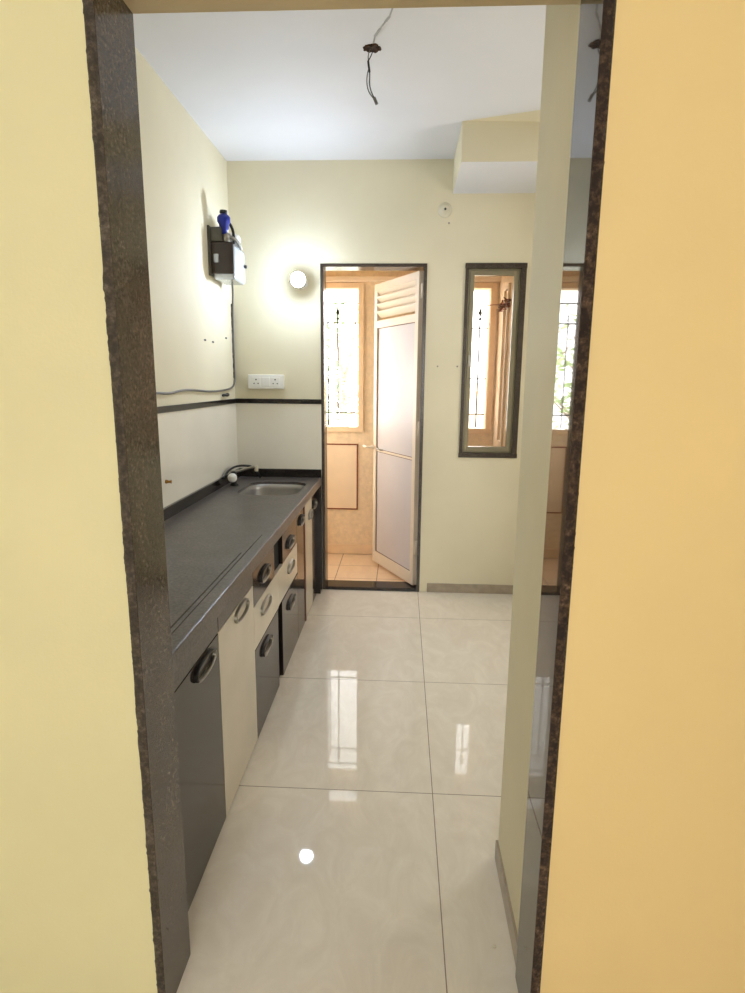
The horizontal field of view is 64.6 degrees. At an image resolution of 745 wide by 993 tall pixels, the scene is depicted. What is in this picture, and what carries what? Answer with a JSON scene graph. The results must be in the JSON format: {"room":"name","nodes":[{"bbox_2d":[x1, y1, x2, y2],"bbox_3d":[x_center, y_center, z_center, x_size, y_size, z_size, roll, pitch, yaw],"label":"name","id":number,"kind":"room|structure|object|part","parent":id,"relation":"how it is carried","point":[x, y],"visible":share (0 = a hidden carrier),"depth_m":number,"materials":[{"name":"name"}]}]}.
{"room":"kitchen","nodes":[
{"label":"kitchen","id":0,"kind":"room"},
{"bbox_2d":[135,47,234,406],"bbox_3d":[-1.011,-0.444,2.507,0.120,2.682,2.884,1,11,3],"label":"wall","id":1,"kind":"structure","parent":0,"point":[185,174],"depth_m":2.85,"materials":[{"name":"beige paint"}]},
{"bbox_2d":[156,284,235,394],"bbox_3d":[-0.905,-0.745,2.498,0.080,0.630,2.494,1,11,3],"label":"cable","id":2,"kind":"object","parent":1,"relation":"attached to","point":[182,390],"visible":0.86,"depth_m":3.53,"materials":[{"name":"grey plastic"}]},
{"bbox_2d":[157,398,236,413],"bbox_3d":[-0.946,-0.367,2.524,0.012,0.030,2.614,1,11,3],"label":"trim","id":3,"kind":"structure","parent":1,"relation":"attached to","point":[179,407],"depth_m":3.00,"materials":[{"name":"black stone"}]},
{"bbox_2d":[158,403,237,507],"bbox_3d":[-0.951,-0.132,2.570,0.006,0.448,2.614,1,11,3],"label":"backsplash","id":4,"kind":"structure","parent":1,"relation":"attached to","point":[198,446],"depth_m":3.06,"materials":[{"name":"tile"}]},
{"bbox_2d":[207,209,246,284],"bbox_3d":[-0.814,-1.405,3.342,0.161,0.359,0.270,1,11,3],"label":"gas meter","id":5,"kind":"object","parent":1,"relation":"attached to","point":[226,262],"visible":1,"depth_m":3.25,"materials":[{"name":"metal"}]},
{"bbox_3d":[-0.888,-1.372,3.352,0.012,0.260,0.270,1,11,3],"label":"plate","id":6,"kind":"part","parent":5,"relation":"part of","materials":[{"name":"black metal"}]},
{"bbox_3d":[-0.830,-1.315,3.248,0.129,0.166,0.014,1,11,3],"label":"plate","id":7,"kind":"part","parent":5,"relation":"part of","materials":[{"name":"black metal"}]},
{"bbox_3d":[-0.819,-1.324,3.368,0.127,0.190,0.230,1,11,3],"label":"casing","id":8,"kind":"part","parent":5,"relation":"part of","materials":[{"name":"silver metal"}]},
{"bbox_2d":[231,304,233,377],"bbox_3d":[-0.881,-0.978,3.719,0.006,0.454,0.014,1,11,3],"label":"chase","id":9,"kind":"object","parent":1,"relation":"attached to","point":[231,304],"visible":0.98,"depth_m":3.72,"materials":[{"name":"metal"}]},
{"bbox_2d":[133,5,545,160],"bbox_3d":[0.347,-1.785,2.175,2.816,0.100,2.884,1,11,3],"label":"ceiling","id":10,"kind":"structure","parent":0,"point":[290,84],"depth_m":2.52,"materials":[{"name":"paint"}]},
{"bbox_2d":[366,49,377,104],"bbox_3d":[0.000,-1.664,2.338,0.048,0.200,0.014,1,11,3],"label":"wires","id":11,"kind":"object","parent":10,"relation":"hanging from","point":[368,63],"visible":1,"depth_m":2.34,"materials":[{"name":"black plastic"}]},
{"bbox_2d":[363,43,380,52],"bbox_3d":[-0.002,-1.760,2.317,0.074,0.009,0.062,1,11,3],"label":"ceiling box hole","id":12,"kind":"object","parent":10,"relation":"attached to","point":[374,46],"visible":0.99,"depth_m":2.31,"materials":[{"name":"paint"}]},
{"bbox_2d":[373,8,392,42],"bbox_3d":[0.055,-1.720,2.098,0.030,0.001,0.391,-2,11,-14],"label":"wire","id":13,"kind":"object","parent":10,"relation":"attached to","point":[388,18],"depth_m":2.17,"materials":[{"name":"grey paint"}]},
{"bbox_2d":[467,110,539,121],"bbox_3d":[1.054,-1.829,2.745,1.220,0.020,0.388,1,11,3],"label":"trim","id":14,"kind":"structure","parent":10,"relation":"attached to","point":[531,115],"depth_m":2.92,"materials":[{"name":"beige paint"}]},
{"bbox_2d":[176,589,517,992],"bbox_3d":[0.370,1.299,0.916,4.100,0.100,6.534,1,11,3],"label":"floor","id":15,"kind":"structure","parent":0,"point":[354,849],"depth_m":1.92,"materials":[{"name":"tile"}]},
{"bbox_2d":[173,619,225,910],"bbox_3d":[-0.736,0.727,1.630,0.538,0.720,0.434,1,11,3],"label":"base cabinet","id":16,"kind":"object","parent":15,"relation":"on","point":[197,690],"visible":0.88,"depth_m":1.63,"materials":[{"name":"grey laminate"}]},
{"bbox_3d":[-0.485,0.416,1.558,0.018,0.072,0.431,1,11,3],"label":"rail","id":17,"kind":"part","parent":16,"relation":"part of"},
{"bbox_3d":[-0.467,0.472,1.652,0.011,0.056,0.164,1,11,3],"label":"handle","id":18,"kind":"part","parent":16,"relation":"part of","materials":[{"name":"silver metal"}]},
{"bbox_2d":[217,573,257,815],"bbox_3d":[-0.715,0.644,2.051,0.538,0.720,0.419,1,11,3],"label":"base cabinet","id":19,"kind":"object","parent":15,"relation":"on","point":[236,637],"visible":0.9,"depth_m":2.00,"materials":[{"name":"beige laminate"}]},
{"bbox_3d":[-0.463,0.334,1.978,0.018,0.072,0.419,1,11,3],"label":"rail","id":20,"kind":"part","parent":19,"relation":"part of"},
{"bbox_3d":[-0.447,0.392,2.028,0.011,0.056,0.164,1,11,3],"label":"handle","id":21,"kind":"part","parent":19,"relation":"part of","materials":[{"name":"silver metal"}]},
{"bbox_2d":[252,546,279,737],"bbox_3d":[-0.693,0.561,2.475,0.538,0.720,0.440,1,11,3],"label":"base cabinet","id":22,"kind":"object","parent":15,"relation":"on","point":[265,580],"visible":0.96,"depth_m":2.41,"materials":[{"name":"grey laminate"}]},
{"bbox_3d":[-0.444,0.303,2.373,0.018,0.164,0.365,1,11,3],"label":"drawer","id":23,"kind":"part","parent":22,"relation":"part of","materials":[{"name":"brown laminate"}]},
{"bbox_3d":[-0.430,0.308,2.373,0.011,0.056,0.164,1,11,3],"label":"handle","id":24,"kind":"part","parent":22,"relation":"part of","materials":[{"name":"silver metal"}]},
{"bbox_3d":[-0.444,0.462,2.440,0.018,0.168,0.435,1,11,3],"label":"drawer","id":25,"kind":"part","parent":22,"relation":"part of","materials":[{"name":"beige laminate"}]},
{"bbox_3d":[-0.431,0.440,2.399,0.011,0.056,0.164,1,11,3],"label":"handle","id":26,"kind":"part","parent":22,"relation":"part of","materials":[{"name":"silver metal"}]},
{"bbox_3d":[-0.447,0.730,2.483,0.018,0.370,0.415,1,11,3],"label":"drawer","id":27,"kind":"part","parent":22,"relation":"part of","materials":[{"name":"grey laminate"}]},
{"bbox_3d":[-0.432,0.615,2.433,0.011,0.056,0.164,1,11,3],"label":"handle","id":28,"kind":"part","parent":22,"relation":"part of","materials":[{"name":"silver metal"}]},
{"bbox_2d":[274,518,297,676],"bbox_3d":[-0.670,0.473,2.925,0.538,0.720,0.482,1,11,3],"label":"base cabinet","id":29,"kind":"object","parent":15,"relation":"on","point":[285,548],"visible":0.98,"depth_m":2.86,"materials":[{"name":"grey laminate"}]},
{"bbox_3d":[-0.421,0.370,2.892,0.018,0.163,0.482,1,11,3],"label":"drawer","id":30,"kind":"part","parent":29,"relation":"part of","materials":[{"name":"beige laminate"}]},
{"bbox_3d":[-0.417,0.197,2.912,0.018,0.164,0.377,1,11,3],"label":"drawer","id":31,"kind":"part","parent":29,"relation":"part of","materials":[{"name":"brown laminate"}]},
{"bbox_3d":[-0.421,0.633,2.979,0.018,0.370,0.412,1,11,3],"label":"drawer","id":32,"kind":"part","parent":29,"relation":"part of","materials":[{"name":"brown laminate"}]},
{"bbox_3d":[-0.404,0.347,2.935,0.011,0.056,0.164,1,11,3],"label":"handle","id":33,"kind":"part","parent":29,"relation":"part of","materials":[{"name":"silver metal"}]},
{"bbox_3d":[-0.403,0.224,2.916,0.011,0.056,0.164,1,11,3],"label":"handle","id":34,"kind":"part","parent":29,"relation":"part of","materials":[{"name":"silver metal"}]},
{"bbox_3d":[-0.405,0.531,2.971,0.011,0.056,0.164,1,11,3],"label":"handle","id":35,"kind":"part","parent":29,"relation":"part of","materials":[{"name":"silver metal"}]},
{"bbox_2d":[296,485,322,637],"bbox_3d":[-0.632,0.349,3.564,0.549,0.718,0.816,1,11,3],"label":"base cabinet","id":36,"kind":"object","parent":15,"relation":"on","point":[309,519],"visible":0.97,"depth_m":3.54,"materials":[{"name":"brown laminate"}]},
{"bbox_2d":[163,468,321,673],"bbox_3d":[-0.674,0.117,2.611,0.551,0.104,2.601,1,11,3],"label":"countertop","id":37,"kind":"structure","parent":36,"relation":"on","point":[216,536],"depth_m":2.36,"materials":[{"name":"black stone"}]},
{"bbox_2d":[223,464,260,478],"bbox_3d":[-0.821,-0.143,3.647,0.060,0.099,0.344,7,13,28],"label":"hose","id":38,"kind":"object","parent":37,"relation":"on","point":[242,465],"visible":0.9,"depth_m":3.65,"materials":[{"name":"black plastic"}]},
{"bbox_2d":[228,465,257,485],"bbox_3d":[-0.770,-0.122,3.514,0.173,0.122,0.090,1,11,3],"label":"tap","id":39,"kind":"object","parent":37,"relation":"on","point":[232,477],"visible":1,"depth_m":3.52,"materials":[{"name":"silver plastic"}]},
{"bbox_3d":[-0.830,-0.113,3.502,0.055,0.055,0.057,1,11,3],"label":"knob","id":40,"kind":"part","parent":39,"relation":"part of","materials":[{"name":"white plastic"}]},
{"bbox_3d":[-0.775,-0.163,3.529,0.154,0.045,0.017,1,11,5],"label":"spout","id":41,"kind":"part","parent":39,"relation":"part of","materials":[{"name":"silver metal"}]},
{"bbox_2d":[239,484,303,495],"bbox_3d":[-0.587,0.041,3.486,0.374,0.151,0.474,1,11,3],"label":"sink","id":42,"kind":"object","parent":37,"relation":"in","point":[260,489],"visible":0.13,"depth_m":3.69,"materials":[{"name":"metal"}]},
{"bbox_3d":[-0.404,0.406,3.263,0.018,0.708,0.227,1,11,3],"label":"door","id":43,"kind":"part","parent":36,"relation":"part of","materials":[{"name":"brown laminate"}]},
{"bbox_3d":[-0.386,0.130,3.228,0.011,0.056,0.140,1,11,3],"label":"handle","id":44,"kind":"part","parent":36,"relation":"part of","materials":[{"name":"silver metal"}]},
{"bbox_3d":[-0.390,0.352,3.537,0.018,0.708,0.257,1,11,3],"label":"door","id":45,"kind":"part","parent":36,"relation":"part of","materials":[{"name":"beige laminate"}]},
{"bbox_3d":[-0.371,0.109,3.540,0.011,0.056,0.140,1,11,3],"label":"handle","id":46,"kind":"part","parent":36,"relation":"part of","materials":[{"name":"silver metal"}]},
{"bbox_3d":[-0.379,0.308,3.758,0.018,0.708,0.187,1,11,3],"label":"door","id":47,"kind":"part","parent":36,"relation":"part of","materials":[{"name":"brown laminate"}]},
{"bbox_3d":[-0.362,0.047,3.701,0.011,0.056,0.140,1,11,3],"label":"handle","id":48,"kind":"part","parent":36,"relation":"part of","materials":[{"name":"silver metal"}]},
{"bbox_3d":[-0.360,0.285,3.903,0.040,0.718,0.101,1,11,3],"label":"post","id":49,"kind":"part","parent":36,"relation":"part of","materials":[{"name":"brown laminate"}]},
{"bbox_2d":[328,553,405,581],"bbox_3d":[0.043,0.532,4.813,2.250,0.096,1.366,1,11,3],"label":"floor","id":50,"kind":"structure","parent":0,"point":[354,567],"depth_m":4.46,"materials":[{"name":"tile"}]},
{"bbox_2d":[326,271,416,544],"bbox_3d":[0.035,-0.889,4.645,2.200,2.750,0.130,1,11,3],"label":"wall","id":51,"kind":"structure","parent":0,"point":[345,526],"depth_m":4.68,"materials":[{"name":"paint"}]},
{"bbox_2d":[327,443,357,509],"bbox_3d":[-0.296,-0.159,4.733,0.357,0.533,0.010,1,11,3],"label":"hatch","id":52,"kind":"object","parent":51,"relation":"attached to","point":[342,459],"visible":0.56,"depth_m":4.73,"materials":[{"name":"beige wood"}]},
{"bbox_2d":[326,283,363,431],"bbox_3d":[-0.398,-1.072,4.595,0.664,1.120,0.096,1,11,3],"label":"window","id":53,"kind":"structure","parent":51,"relation":"in","point":[360,286],"depth_m":4.56,"materials":[{"name":"metal"}]},
{"bbox_2d":[328,544,372,553],"bbox_3d":[-0.013,0.435,4.834,1.894,0.078,0.012,1,11,3],"label":"baseboard","id":54,"kind":"structure","parent":51,"relation":"attached to","point":[332,548],"depth_m":4.84,"materials":[{"name":"beige tile"}]},
{"bbox_2d":[326,276,400,281],"bbox_3d":[0.004,-1.625,4.410,1.894,0.035,0.050,1,11,3],"label":"trim","id":55,"kind":"structure","parent":51,"relation":"attached to","point":[328,278],"depth_m":4.39,"materials":[{"name":"beige wood"}]},
{"bbox_2d":[0,0,744,992],"bbox_3d":[0.405,-0.186,1.084,4.100,2.750,0.144,1,11,3],"label":"wall","id":56,"kind":"structure","parent":0,"point":[646,885],"depth_m":1.08,"materials":[{"name":"paint"}]},
{"bbox_2d":[82,0,190,992],"bbox_3d":[-0.456,0.145,1.189,0.021,2.045,0.152,1,11,3],"label":"trim","id":57,"kind":"structure","parent":56,"relation":"attached to","point":[109,25],"depth_m":1.13,"materials":[{"name":"stone"}]},
{"bbox_2d":[515,0,616,992],"bbox_3d":[0.358,0.161,1.144,0.022,2.045,0.140,1,11,3],"label":"trim","id":58,"kind":"structure","parent":56,"relation":"attached to","point":[597,17],"depth_m":1.07,"materials":[{"name":"stone"}]},
{"bbox_2d":[227,159,535,591],"bbox_3d":[0.404,-0.683,3.788,2.576,2.682,0.120,1,11,3],"label":"wall","id":59,"kind":"structure","parent":0,"point":[289,217],"depth_m":3.62,"materials":[{"name":"beige paint"}]},
{"bbox_2d":[248,374,284,388],"bbox_3d":[-0.673,-0.729,3.748,0.231,0.090,0.047,1,11,3],"label":"switchboard","id":60,"kind":"object","parent":59,"relation":"attached to","point":[254,381],"visible":1,"depth_m":3.73,"materials":[{"name":"beige plastic"}]},
{"bbox_2d":[252,377,260,385],"bbox_3d":[-0.737,-0.728,3.732,0.056,0.058,0.004,1,11,3],"label":"socket","id":61,"kind":"object","parent":60,"relation":"attached to","point":[256,381],"depth_m":3.73,"materials":[{"name":"white plastic"}]},
{"bbox_2d":[262,377,269,385],"bbox_3d":[-0.675,-0.727,3.728,0.052,0.058,0.006,1,11,3],"label":"switch","id":62,"kind":"object","parent":60,"relation":"attached to","point":[265,380],"depth_m":3.72,"materials":[{"name":"white plastic"}]},
{"bbox_2d":[271,377,279,385],"bbox_3d":[-0.615,-0.726,3.726,0.056,0.058,0.004,1,11,3],"label":"socket","id":63,"kind":"object","parent":60,"relation":"attached to","point":[275,381],"depth_m":3.72,"materials":[{"name":"white plastic"}]},
{"bbox_2d":[236,403,321,472],"bbox_3d":[-0.607,-0.378,3.835,0.553,0.448,0.006,1,11,3],"label":"backsplash","id":64,"kind":"structure","parent":59,"relation":"attached to","point":[269,436],"depth_m":3.83,"materials":[{"name":"tile"}]},
{"bbox_2d":[237,398,320,403],"bbox_3d":[-0.602,-0.612,3.786,0.547,0.030,0.012,1,11,3],"label":"trim","id":65,"kind":"structure","parent":59,"relation":"attached to","point":[264,401],"depth_m":3.78,"materials":[{"name":"black stone"}]},
{"bbox_2d":[291,272,307,288],"bbox_3d":[-0.441,-1.301,3.558,0.086,0.086,0.178,1,11,3],"label":"bulb","id":66,"kind":"object","parent":59,"relation":"attached to","point":[298,280],"visible":1,"depth_m":3.48,"materials":[{"name":"white glass"}]},
{"bbox_2d":[320,263,426,591],"bbox_3d":[0.013,-0.452,4.106,0.656,2.101,0.628,1,11,3],"label":"door","id":67,"kind":"structure","parent":59,"relation":"in","point":[399,342],"depth_m":4.00,"materials":[{"name":"plastic"}]},
{"bbox_3d":[-0.029,-0.374,4.407,0.064,0.028,0.097,-5,12,-25],"label":"lever","id":68,"kind":"part","parent":67,"relation":"part of","materials":[{"name":"white metal"}]},
{"bbox_3d":[0.154,0.087,4.216,0.012,0.775,0.556,-5,12,-25],"label":"panel","id":69,"kind":"part","parent":67,"relation":"part of","materials":[{"name":"white plastic"}]},
{"bbox_3d":[0.162,-0.729,4.056,0.012,0.871,0.556,-5,12,-25],"label":"panel","id":70,"kind":"part","parent":67,"relation":"part of","materials":[{"name":"white plastic"}]},
{"bbox_2d":[438,202,451,217],"bbox_3d":[0.433,-1.709,3.510,0.084,0.084,0.028,1,11,3],"label":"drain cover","id":71,"kind":"object","parent":59,"relation":"attached to","point":[445,209],"visible":1,"depth_m":3.51,"materials":[{"name":"beige plastic"}]},
{"bbox_2d":[427,583,512,593],"bbox_3d":[1.021,0.626,3.947,1.310,0.062,0.010,1,11,3],"label":"baseboard","id":72,"kind":"structure","parent":59,"relation":"attached to","point":[431,587],"depth_m":3.96,"materials":[{"name":"beige tile"}]},
{"bbox_2d":[458,263,527,457],"bbox_3d":[0.747,-0.842,3.735,0.373,1.184,0.135,1,11,3],"label":"window","id":73,"kind":"structure","parent":59,"relation":"in","point":[495,293],"depth_m":3.69,"materials":[{"name":"stone"}]},
{"bbox_3d":[0.741,-0.837,3.708,0.245,1.052,0.004,1,11,3],"label":"glass","id":74,"kind":"part","parent":73,"relation":"part of","materials":[{"name":"white"}]},
{"bbox_2d":[453,161,536,193],"bbox_3d":[1.074,-1.741,3.223,1.221,0.001,0.514,1,11,3],"label":"soffit","id":75,"kind":"object","parent":59,"relation":"attached to","point":[514,176],"depth_m":3.22,"materials":[{"name":"paint"}]},
{"bbox_2d":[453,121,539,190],"bbox_3d":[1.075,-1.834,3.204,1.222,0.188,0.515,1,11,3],"label":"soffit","id":76,"kind":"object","parent":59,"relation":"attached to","point":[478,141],"depth_m":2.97,"materials":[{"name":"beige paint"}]},
{"bbox_2d":[498,4,579,932],"bbox_3d":[1.030,-0.188,1.294,1.312,2.682,0.351,1,11,3],"label":"wall","id":77,"kind":"structure","parent":0,"point":[562,21],"depth_m":1.34,"materials":[{"name":"beige paint"}]},
{"bbox_2d":[495,840,517,965],"bbox_3d":[0.956,1.095,1.558,1.199,0.062,0.348,1,11,3],"label":"baseboard","id":78,"kind":"structure","parent":77,"relation":"attached to","point":[513,933],"depth_m":1.57,"materials":[{"name":"beige tile"}]},
{"label":"outside","id":79,"kind":"structure","parent":0,"visible":0},
{"bbox_3d":[0.842,1.012,18.215,28.000,0.200,24.600,1,11,3],"label":"ground","id":80,"kind":"structure","parent":79,"visible":0},
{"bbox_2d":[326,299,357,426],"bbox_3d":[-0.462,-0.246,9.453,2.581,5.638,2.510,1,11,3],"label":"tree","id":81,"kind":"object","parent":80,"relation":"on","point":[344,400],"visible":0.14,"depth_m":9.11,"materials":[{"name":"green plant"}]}
]}

